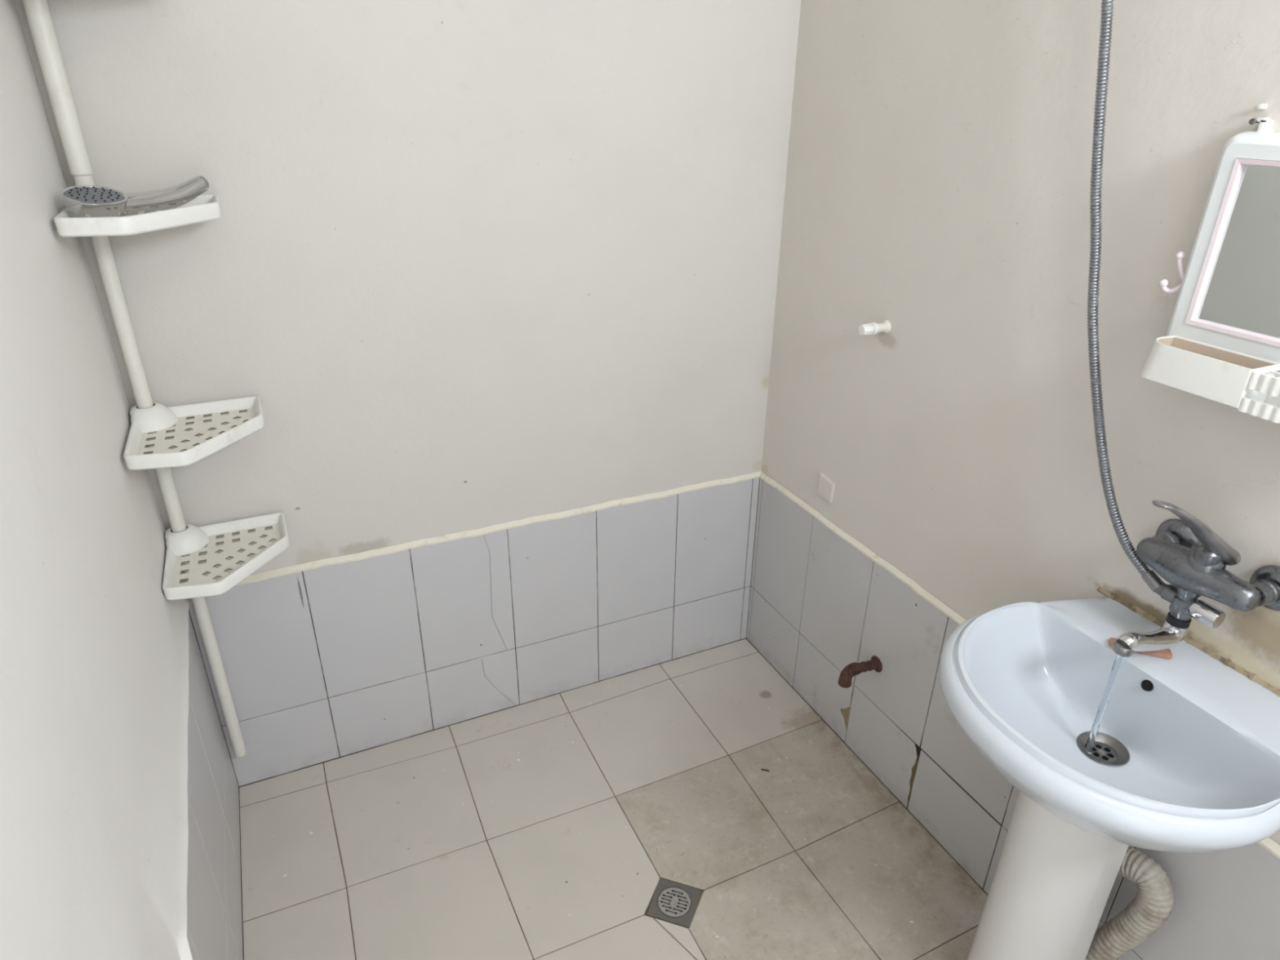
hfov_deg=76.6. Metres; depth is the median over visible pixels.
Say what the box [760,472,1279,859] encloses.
trim
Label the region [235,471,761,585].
trim
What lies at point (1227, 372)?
tray
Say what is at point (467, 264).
wall
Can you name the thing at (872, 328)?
wall hook
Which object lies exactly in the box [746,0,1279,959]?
wall
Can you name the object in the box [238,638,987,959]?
floor
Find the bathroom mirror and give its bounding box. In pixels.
[1140,131,1279,423]
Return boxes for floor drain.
[647,877,700,928]
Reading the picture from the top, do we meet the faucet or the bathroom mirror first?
the bathroom mirror
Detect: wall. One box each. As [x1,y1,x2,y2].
[0,0,243,959]
[14,0,800,786]
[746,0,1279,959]
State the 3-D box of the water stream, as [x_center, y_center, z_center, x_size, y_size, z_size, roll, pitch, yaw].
[0.709,0.342,1.237,0.012,0.203,0.016,5,26,8]
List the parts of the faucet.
spout, lever, lever stem, diverter knob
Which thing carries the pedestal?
on the floor
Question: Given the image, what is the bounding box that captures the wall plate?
[817,472,835,502]
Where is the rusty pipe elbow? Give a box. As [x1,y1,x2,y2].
[838,655,882,688]
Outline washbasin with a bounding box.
[938,586,1279,853]
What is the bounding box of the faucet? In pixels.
[1112,500,1279,657]
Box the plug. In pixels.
[1257,103,1266,109]
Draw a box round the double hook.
[1159,251,1185,293]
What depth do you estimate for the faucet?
1.18 m
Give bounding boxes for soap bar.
[1108,637,1172,659]
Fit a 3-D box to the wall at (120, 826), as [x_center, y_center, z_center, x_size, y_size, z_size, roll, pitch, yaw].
[-0.525,0.176,0.515,0.156,2.700,2.509,-11,28,-23]
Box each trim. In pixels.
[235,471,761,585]
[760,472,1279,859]
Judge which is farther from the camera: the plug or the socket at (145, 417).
the socket at (145, 417)
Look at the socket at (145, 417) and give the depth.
1.60 m
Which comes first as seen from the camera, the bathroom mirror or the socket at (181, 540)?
the bathroom mirror
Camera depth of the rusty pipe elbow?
2.02 m
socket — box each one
[129,402,178,433]
[164,524,208,555]
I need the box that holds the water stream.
[1083,653,1124,755]
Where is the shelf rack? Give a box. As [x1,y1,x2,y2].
[22,0,288,757]
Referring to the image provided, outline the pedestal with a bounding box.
[967,791,1128,959]
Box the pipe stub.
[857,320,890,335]
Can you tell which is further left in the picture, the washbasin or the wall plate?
the wall plate
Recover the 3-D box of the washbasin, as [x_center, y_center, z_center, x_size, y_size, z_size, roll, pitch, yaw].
[0.693,0.392,1.230,0.458,0.191,0.483,-11,28,-23]
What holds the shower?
on the shelf rack
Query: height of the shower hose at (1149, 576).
1.105 m
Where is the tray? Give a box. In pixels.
[1140,335,1279,408]
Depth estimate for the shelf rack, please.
1.58 m
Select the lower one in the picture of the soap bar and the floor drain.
the floor drain
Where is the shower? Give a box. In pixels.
[60,176,208,217]
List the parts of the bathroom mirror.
frame, frame, mirror pane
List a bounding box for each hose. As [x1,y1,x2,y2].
[1084,845,1173,959]
[1087,0,1164,592]

